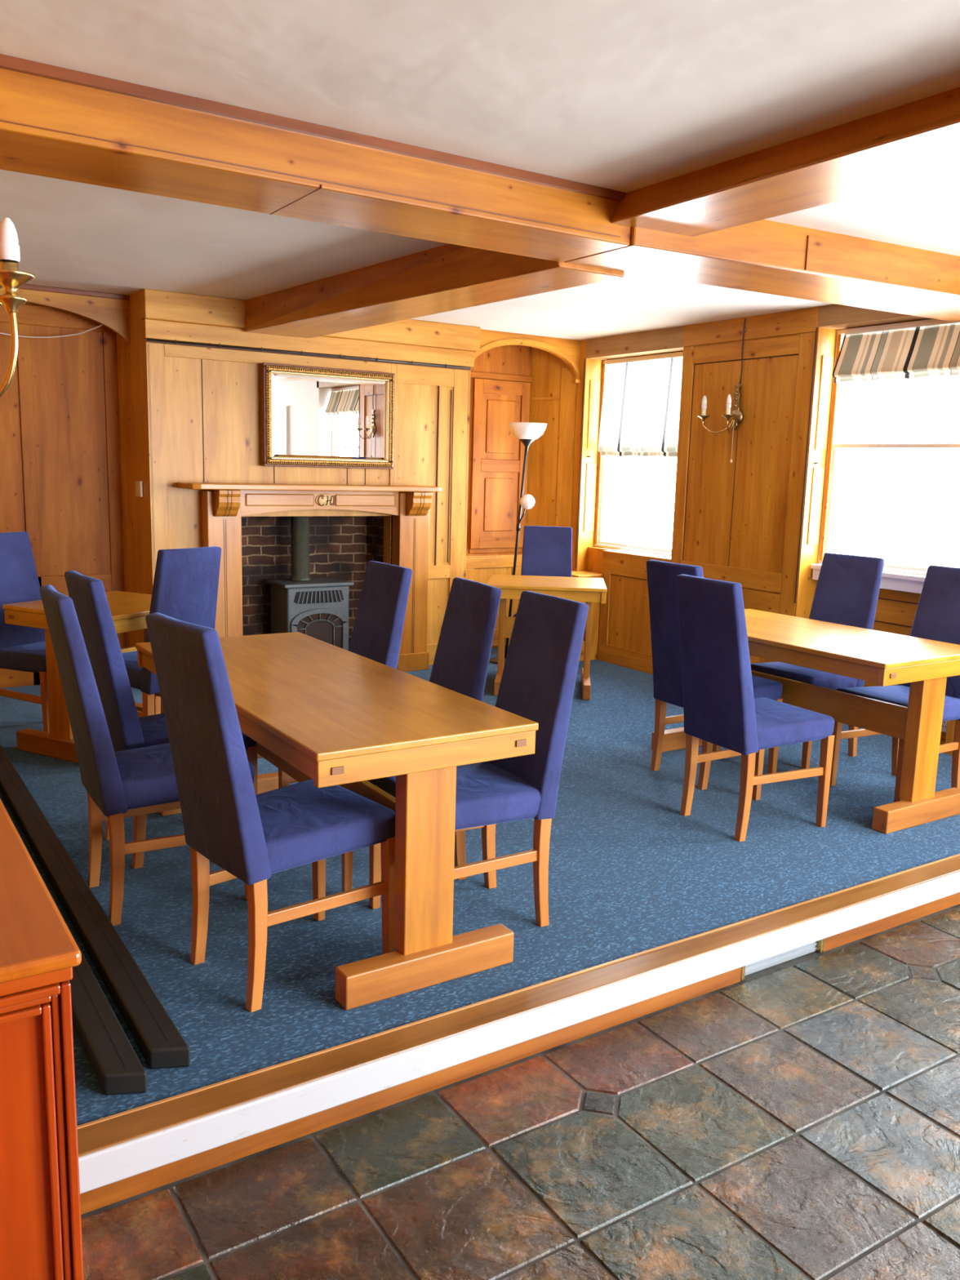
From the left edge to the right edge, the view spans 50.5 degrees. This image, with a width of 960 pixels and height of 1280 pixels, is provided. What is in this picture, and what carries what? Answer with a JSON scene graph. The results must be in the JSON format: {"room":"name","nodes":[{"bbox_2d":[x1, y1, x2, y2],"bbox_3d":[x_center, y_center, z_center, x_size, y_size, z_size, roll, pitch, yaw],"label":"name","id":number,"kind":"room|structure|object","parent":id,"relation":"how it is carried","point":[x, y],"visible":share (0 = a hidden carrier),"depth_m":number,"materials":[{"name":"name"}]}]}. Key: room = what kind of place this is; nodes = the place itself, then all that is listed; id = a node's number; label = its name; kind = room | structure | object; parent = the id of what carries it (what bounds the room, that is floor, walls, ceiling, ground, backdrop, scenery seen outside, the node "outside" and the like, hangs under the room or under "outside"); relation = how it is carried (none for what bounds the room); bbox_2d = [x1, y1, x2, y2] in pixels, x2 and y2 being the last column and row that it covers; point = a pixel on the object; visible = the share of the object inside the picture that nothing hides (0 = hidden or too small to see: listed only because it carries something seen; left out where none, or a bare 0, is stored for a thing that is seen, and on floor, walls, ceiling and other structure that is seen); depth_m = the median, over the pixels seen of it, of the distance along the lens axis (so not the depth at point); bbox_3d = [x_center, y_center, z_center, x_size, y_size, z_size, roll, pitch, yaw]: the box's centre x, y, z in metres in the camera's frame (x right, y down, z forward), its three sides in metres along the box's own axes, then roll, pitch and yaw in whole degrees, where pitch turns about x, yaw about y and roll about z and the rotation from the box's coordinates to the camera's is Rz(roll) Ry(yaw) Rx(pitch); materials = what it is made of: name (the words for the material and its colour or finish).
{"room":"restaurant dining room","nodes":[
{"label":"restaurant dining room","id":0,"kind":"room"},
{"bbox_2d":[0,967,72,1279],"bbox_3d":[-1.092,0.898,1.624,0.742,0.926,0.654,-5,11,-32],"label":"door","id":1,"kind":"structure","parent":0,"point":[26,1250],"depth_m":1.49,"materials":[{"name":"orange wood"}]},
{"bbox_2d":[0,302,126,688],"bbox_3d":[-3.128,-0.928,6.416,1.750,2.505,0.120,-5,11,-32],"label":"wall","id":2,"kind":"structure","parent":0,"point":[60,480],"depth_m":6.59,"materials":[{"name":"brown wood"}]},
{"bbox_2d":[116,288,480,665],"bbox_3d":[-1.225,-1.018,7.243,2.450,2.505,0.620,-5,11,-32],"label":"wall","id":3,"kind":"structure","parent":0,"point":[188,413],"depth_m":6.69,"materials":[{"name":"brown wood"}]},
{"bbox_2d":[0,284,129,346],"bbox_3d":[-2.922,-1.946,6.023,1.735,0.355,0.055,-5,11,-32],"label":"arch","id":4,"kind":"object","parent":3,"relation":"attached to","point":[110,310],"visible":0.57,"depth_m":6.30,"materials":[{"name":"brown wood"}]},
{"bbox_2d":[0,324,102,337],"bbox_3d":[-2.759,-1.918,6.226,0.904,0.127,0.083,-5,11,-32],"label":"cable","id":5,"kind":"object","parent":4,"relation":"hanging from","point":[101,324],"visible":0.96,"depth_m":6.33,"materials":[{"name":"beige plastic"}]},
{"bbox_2d":[135,480,142,497],"bbox_3d":[-2.194,-0.972,6.540,0.023,0.100,0.120,-5,11,-32],"label":"light switch","id":6,"kind":"object","parent":3,"relation":"attached to","point":[139,484],"visible":1,"depth_m":6.51,"materials":[{"name":"beige plastic"}]},
{"bbox_2d":[147,338,470,368],"bbox_3d":[-1.057,-1.934,6.870,2.340,0.041,0.025,-5,11,-32],"label":"rail","id":7,"kind":"object","parent":3,"relation":"attached to","point":[151,340],"visible":1,"depth_m":6.78,"materials":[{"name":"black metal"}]},
{"bbox_2d":[177,482,441,671],"bbox_3d":[-1.114,-0.383,6.977,1.815,1.350,0.273,-5,11,-32],"label":"fireplace surround","id":8,"kind":"object","parent":3,"relation":"attached to","point":[224,507],"visible":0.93,"depth_m":6.90,"materials":[{"name":"brown wood"}]},
{"bbox_2d":[177,482,441,492],"bbox_3d":[-1.096,-1.030,6.867,1.815,0.037,0.273,-5,11,-32],"label":"mantel shelf","id":9,"kind":"object","parent":8,"relation":"attached to","point":[216,486],"depth_m":6.70,"materials":[{"name":"brown wood"}]},
{"bbox_2d":[260,362,395,469],"bbox_3d":[-1.019,-1.511,6.931,0.964,0.662,0.084,-5,11,-32],"label":"mirror","id":10,"kind":"object","parent":3,"relation":"attached to","point":[311,416],"visible":1,"depth_m":6.90,"materials":[{"name":"brown mirror"}]},
{"bbox_2d":[470,328,580,382],"bbox_3d":[0.349,-2.175,7.806,1.042,0.330,0.070,-5,11,-32],"label":"arch","id":11,"kind":"object","parent":3,"relation":"attached to","point":[567,350],"visible":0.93,"depth_m":7.85,"materials":[{"name":"brown wood"}]},
{"bbox_2d":[241,515,392,648],"bbox_3d":[-1.283,-0.574,7.325,1.580,1.600,0.520,-5,11,-32],"label":"wall","id":12,"kind":"structure","parent":0,"point":[341,547],"depth_m":7.48,"materials":[{"name":"brick"}]},
{"bbox_2d":[0,0,959,340],"bbox_3d":[0.997,-1.548,2.899,6.200,0.120,10.600,-5,11,-32],"label":"ceiling","id":13,"kind":"structure","parent":0,"point":[622,95],"depth_m":2.79,"materials":[{"name":"paint"}]},
{"bbox_2d":[0,53,631,262],"bbox_3d":[-0.681,-1.504,3.223,2.720,0.186,0.465,-5,11,-32],"label":"beam","id":14,"kind":"structure","parent":13,"relation":"attached to","point":[57,122],"depth_m":3.11,"materials":[{"name":"brown wood"}]},
{"bbox_2d":[244,244,624,337],"bbox_3d":[-0.446,-1.861,5.410,0.459,0.205,3.052,-5,12,-35],"label":"beam","id":15,"kind":"structure","parent":13,"relation":"attached to","point":[449,277],"depth_m":5.09,"materials":[{"name":"brown wood"}]},
{"bbox_2d":[564,219,959,321],"bbox_3d":[1.565,-1.674,4.574,2.554,0.185,0.514,-4,11,-30],"label":"beam","id":16,"kind":"structure","parent":13,"relation":"attached to","point":[766,256],"depth_m":4.31,"materials":[{"name":"brown wood"}]},
{"bbox_2d":[610,87,959,236],"bbox_3d":[2.282,-1.124,1.267,0.417,0.120,6.183,-5,11,-32],"label":"beam","id":17,"kind":"structure","parent":13,"relation":"attached to","point":[917,140],"depth_m":3.12,"materials":[{"name":"brown wood"}]},
{"bbox_2d":[0,646,959,1125],"bbox_3d":[-0.328,0.599,5.718,5.700,0.120,5.175,-5,11,-32],"label":"floor","id":18,"kind":"structure","parent":0,"point":[629,873],"depth_m":3.74,"materials":[{"name":"blue carpet"}]},
{"bbox_2d":[0,531,49,732],"bbox_3d":[-2.376,-0.022,5.471,0.604,1.076,0.437,6,11,27],"label":"dining chair","id":19,"kind":"object","parent":18,"relation":"on","point":[22,648],"visible":0.42,"depth_m":5.51,"materials":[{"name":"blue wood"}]},
{"bbox_2d":[0,797,146,1095],"bbox_3d":[-1.893,0.755,4.029,0.090,0.056,3.926,-5,11,-32],"label":"board","id":20,"kind":"object","parent":18,"relation":"on","point":[118,1070],"visible":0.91,"depth_m":2.58,"materials":[{"name":"wood"}]},
{"bbox_2d":[2,591,164,762],"bbox_3d":[-1.943,0.172,5.389,0.720,0.745,0.790,6,11,27],"label":"trestle table","id":21,"kind":"object","parent":18,"relation":"on","point":[129,611],"visible":0.38,"depth_m":5.10,"materials":[{"name":"brown wood"}]},
{"bbox_2d":[0,744,190,1069],"bbox_3d":[-1.807,0.743,4.115,0.090,0.056,3.873,-5,11,-32],"label":"board","id":22,"kind":"object","parent":18,"relation":"on","point":[161,1043],"visible":1,"depth_m":3.10,"materials":[{"name":"wood"}]},
{"bbox_2d":[39,584,254,925],"bbox_3d":[-1.126,0.356,3.456,0.604,1.076,0.437,-4,11,-31],"label":"dining chair","id":23,"kind":"object","parent":18,"relation":"on","point":[119,785],"visible":0.74,"depth_m":3.28,"materials":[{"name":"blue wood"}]},
{"bbox_2d":[64,570,257,868],"bbox_3d":[-1.226,0.274,3.923,0.604,1.076,0.437,-5,12,-35],"label":"dining chair","id":24,"kind":"object","parent":18,"relation":"on","point":[127,731],"visible":0.37,"depth_m":3.67,"materials":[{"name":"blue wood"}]},
{"bbox_2d":[122,546,221,717],"bbox_3d":[-1.634,0.054,5.144,0.604,1.076,0.437,8,12,34],"label":"dining chair","id":25,"kind":"object","parent":18,"relation":"on","point":[186,580],"visible":0.34,"depth_m":4.93,"materials":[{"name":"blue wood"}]},
{"bbox_2d":[145,612,395,1012],"bbox_3d":[-0.604,0.453,2.970,0.604,1.076,0.437,-7,13,-41],"label":"dining chair","id":26,"kind":"object","parent":18,"relation":"on","point":[251,837],"visible":0.91,"depth_m":2.81,"materials":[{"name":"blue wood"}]},
{"bbox_2d":[257,560,412,788],"bbox_3d":[-0.638,0.223,4.313,0.604,1.076,0.437,-4,11,-31],"label":"dining chair","id":27,"kind":"object","parent":18,"relation":"on","point":[379,623],"visible":0.24,"depth_m":4.32,"materials":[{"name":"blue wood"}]},
{"bbox_2d":[135,631,538,1009],"bbox_3d":[-0.632,0.498,3.689,0.722,0.745,1.880,-5,11,-32],"label":"trestle table","id":28,"kind":"object","parent":18,"relation":"on","point":[328,714],"visible":0.78,"depth_m":2.99,"materials":[{"name":"brown wood"}]},
{"bbox_2d":[342,577,502,892],"bbox_3d":[-0.278,0.328,3.754,0.604,1.076,0.437,-3,11,-25],"label":"dining chair","id":29,"kind":"object","parent":18,"relation":"on","point":[464,648],"visible":0.16,"depth_m":3.72,"materials":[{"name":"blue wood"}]},
{"bbox_2d":[368,591,588,926],"bbox_3d":[-0.006,0.401,3.370,0.604,1.076,0.437,-4,11,-29],"label":"dining chair","id":30,"kind":"object","parent":18,"relation":"on","point":[537,684],"visible":0.67,"depth_m":3.33,"materials":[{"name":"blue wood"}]},
{"bbox_2d":[76,853,959,1156],"bbox_3d":[1.140,0.955,3.555,5.600,0.024,0.101,-5,11,-32],"label":"trim","id":31,"kind":"structure","parent":18,"relation":"attached to","point":[103,1133],"depth_m":2.79,"materials":[{"name":"brown wood"}]},
{"bbox_2d":[489,422,546,664],"bbox_3d":[0.290,-0.737,7.838,0.408,1.833,0.296,-5,11,-32],"label":"floor lamp","id":32,"kind":"object","parent":18,"relation":"on","point":[526,433],"visible":0.89,"depth_m":7.70,"materials":[{"name":"black metal"}]},
{"bbox_2d":[78,871,959,1194],"bbox_3d":[1.140,0.993,3.560,5.600,0.087,0.113,-5,11,-32],"label":"step riser","id":33,"kind":"structure","parent":18,"relation":"attached to","point":[119,1162],"depth_m":2.73,"materials":[{"name":"white paint"}]},
{"bbox_2d":[80,892,959,1214],"bbox_3d":[1.134,1.063,3.578,5.600,0.062,0.097,-5,11,-32],"label":"trim","id":34,"kind":"structure","parent":18,"relation":"attached to","point":[101,1197],"depth_m":2.71,"materials":[{"name":"brown wood"}]},
{"bbox_2d":[740,938,824,981],"bbox_3d":[1.028,1.079,3.467,0.412,0.062,0.028,-5,11,-32],"label":"vent","id":35,"kind":"object","parent":34,"relation":"attached to","point":[819,945],"visible":0.66,"depth_m":3.48,"materials":[{"name":"grey metal"}]},
{"bbox_2d":[513,525,572,617],"bbox_3d":[0.471,-0.267,7.359,0.437,1.076,0.604,2,10,4],"label":"dining chair","id":36,"kind":"object","parent":18,"relation":"on","point":[547,551],"visible":0.29,"depth_m":7.52,"materials":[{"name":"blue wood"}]},
{"bbox_2d":[485,574,607,699],"bbox_3d":[0.444,-0.032,6.965,0.788,0.745,0.660,2,10,4],"label":"trestle table","id":37,"kind":"object","parent":18,"relation":"on","point":[589,590],"visible":0.75,"depth_m":6.83,"materials":[{"name":"brown wood"}]},
{"bbox_2d":[646,559,782,790],"bbox_3d":[1.136,0.148,5.035,0.604,1.076,0.437,-4,11,-31],"label":"dining chair","id":38,"kind":"object","parent":18,"relation":"on","point":[661,575],"visible":0.55,"depth_m":4.95,"materials":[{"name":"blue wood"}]},
{"bbox_2d":[675,573,834,841],"bbox_3d":[1.154,0.263,4.361,0.604,1.076,0.437,-4,11,-29],"label":"dining chair","id":39,"kind":"object","parent":18,"relation":"on","point":[721,708],"visible":1,"depth_m":4.22,"materials":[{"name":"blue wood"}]},
{"bbox_2d":[648,608,959,834],"bbox_3d":[1.590,0.327,5.042,0.765,0.745,1.480,-5,11,-32],"label":"trestle table","id":40,"kind":"object","parent":18,"relation":"on","point":[884,659],"visible":0.57,"depth_m":4.53,"materials":[{"name":"brown wood"}]},
{"bbox_2d":[750,552,884,768],"bbox_3d":[1.809,0.087,5.495,0.604,1.076,0.437,-6,12,-36],"label":"dining chair","id":41,"kind":"object","parent":18,"relation":"on","point":[846,593],"visible":0.38,"depth_m":5.50,"materials":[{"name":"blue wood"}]},
{"bbox_2d":[829,564,959,802],"bbox_3d":[2.083,0.199,4.884,0.604,1.076,0.437,-4,11,-29],"label":"dining chair","id":42,"kind":"object","parent":18,"relation":"on","point":[937,616],"visible":0.52,"depth_m":4.95,"materials":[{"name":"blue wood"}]},
{"bbox_3d":[-1.203,0.232,7.299,1.175,0.025,0.700,-5,11,-32],"label":"hearth","id":43,"kind":"object","parent":18,"relation":"on","visible":0},
{"bbox_2d":[266,515,354,650],"bbox_3d":[-1.211,-0.492,7.242,0.524,1.420,0.370,-5,11,-32],"label":"gas stove","id":44,"kind":"object","parent":43,"relation":"on","point":[316,607],"visible":0.54,"depth_m":7.16,"materials":[{"name":"metal"}]},
{"bbox_2d":[466,345,532,648],"bbox_3d":[0.106,-1.173,8.364,1.085,2.505,0.115,-5,11,-32],"label":"wall","id":45,"kind":"structure","parent":0,"point":[504,362],"depth_m":8.18,"materials":[{"name":"brown wood"}]},
{"bbox_2d":[465,377,530,646],"bbox_3d":[0.119,-1.015,8.315,0.640,2.170,0.080,-5,11,-32],"label":"door","id":46,"kind":"structure","parent":45,"relation":"in","point":[497,455],"depth_m":8.28,"materials":[{"name":"brown wood"}]},
{"bbox_2d":[80,903,959,1279],"bbox_3d":[2.284,1.568,1.280,6.200,0.101,5.360,-5,11,-32],"label":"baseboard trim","id":47,"kind":"structure","parent":0,"point":[797,1118],"depth_m":2.44,"materials":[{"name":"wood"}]},
{"bbox_2d":[0,799,84,1279],"bbox_3d":[-1.125,0.878,1.664,0.772,0.950,0.805,-5,11,-32],"label":"cabinet","id":48,"kind":"object","parent":47,"relation":"on","point":[41,1223],"depth_m":1.50,"materials":[{"name":"orange wood"}]},
{"bbox_2d":[0,799,81,983],"bbox_3d":[-1.113,0.422,1.586,0.772,0.024,0.805,-5,11,-32],"label":"countertop","id":49,"kind":"structure","parent":48,"relation":"on","point":[35,938],"depth_m":1.55,"materials":[{"name":"brown wood"}]},
{"bbox_2d":[525,346,577,527],"bbox_3d":[0.581,-1.168,8.407,0.423,2.505,0.072,7,11,31],"label":"wall","id":50,"kind":"structure","parent":0,"point":[553,395],"depth_m":8.30,"materials":[{"name":"brown wood"}]},
{"bbox_2d":[571,570,601,661],"bbox_3d":[0.786,-0.204,8.220,0.310,0.680,0.390,-5,11,-32],"label":"trim","id":51,"kind":"structure","parent":50,"relation":"attached to","point":[596,606],"depth_m":8.09,"materials":[{"name":"brown wood"}]},
{"bbox_2d":[570,304,955,755],"bbox_3d":[2.285,-0.665,6.180,0.274,2.655,5.360,-5,11,-32],"label":"wall","id":52,"kind":"structure","parent":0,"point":[753,521],"depth_m":6.75,"materials":[{"name":"brown wood"}]},
{"bbox_2d":[594,351,683,559],"bbox_3d":[1.226,-1.399,7.768,0.250,1.510,1.100,-5,11,-32],"label":"window","id":53,"kind":"structure","parent":52,"relation":"attached to","point":[603,461],"depth_m":8.22,"materials":[{"name":"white wood"}]},
{"bbox_2d":[598,351,683,457],"bbox_3d":[1.245,-1.765,7.682,0.060,0.749,0.990,-5,11,-32],"label":"blind","id":54,"kind":"object","parent":52,"relation":"attached to","point":[641,409],"visible":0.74,"depth_m":7.70,"materials":[{"name":"white fabric"}]},
{"bbox_2d":[697,318,746,462],"bbox_3d":[1.600,-1.638,6.692,0.203,0.927,0.296,-5,11,-32],"label":"wall light","id":55,"kind":"object","parent":52,"relation":"attached to","point":[735,416],"visible":1,"depth_m":6.71,"materials":[{"name":"gold metal"}]},
{"bbox_2d":[810,318,959,593],"bbox_3d":[2.466,-1.063,5.924,0.190,1.535,1.105,-5,11,-32],"label":"window","id":56,"kind":"structure","parent":52,"relation":"attached to","point":[895,576],"depth_m":6.30,"materials":[{"name":"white wood"}]},
{"bbox_2d":[832,318,959,383],"bbox_3d":[2.448,-1.648,5.775,0.100,0.324,0.980,-5,11,-32],"label":"blind","id":57,"kind":"object","parent":52,"relation":"attached to","point":[920,348],"visible":1,"depth_m":5.83,"materials":[{"name":"fabric"}]},
{"bbox_2d":[941,720,946,732],"bbox_3d":[2.663,0.486,5.749,0.022,0.086,0.146,-5,11,-32],"label":"wall socket","id":58,"kind":"object","parent":52,"relation":"attached to","point":[944,727],"visible":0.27,"depth_m":5.77,"materials":[{"name":"white plastic"}]},
{"bbox_3d":[-2.615,-0.492,3.943,0.140,2.505,4.900,-5,11,-32],"label":"wall","id":59,"kind":"structure","parent":0,"visible":0},
{"bbox_2d":[0,217,35,396],"bbox_3d":[-1.050,-0.603,1.963,0.491,0.395,0.206,3,10,9],"label":"candle light","id":60,"kind":"object","parent":59,"relation":"attached to","point":[11,278],"visible":1,"depth_m":1.85,"materials":[{"name":"gold metal"}]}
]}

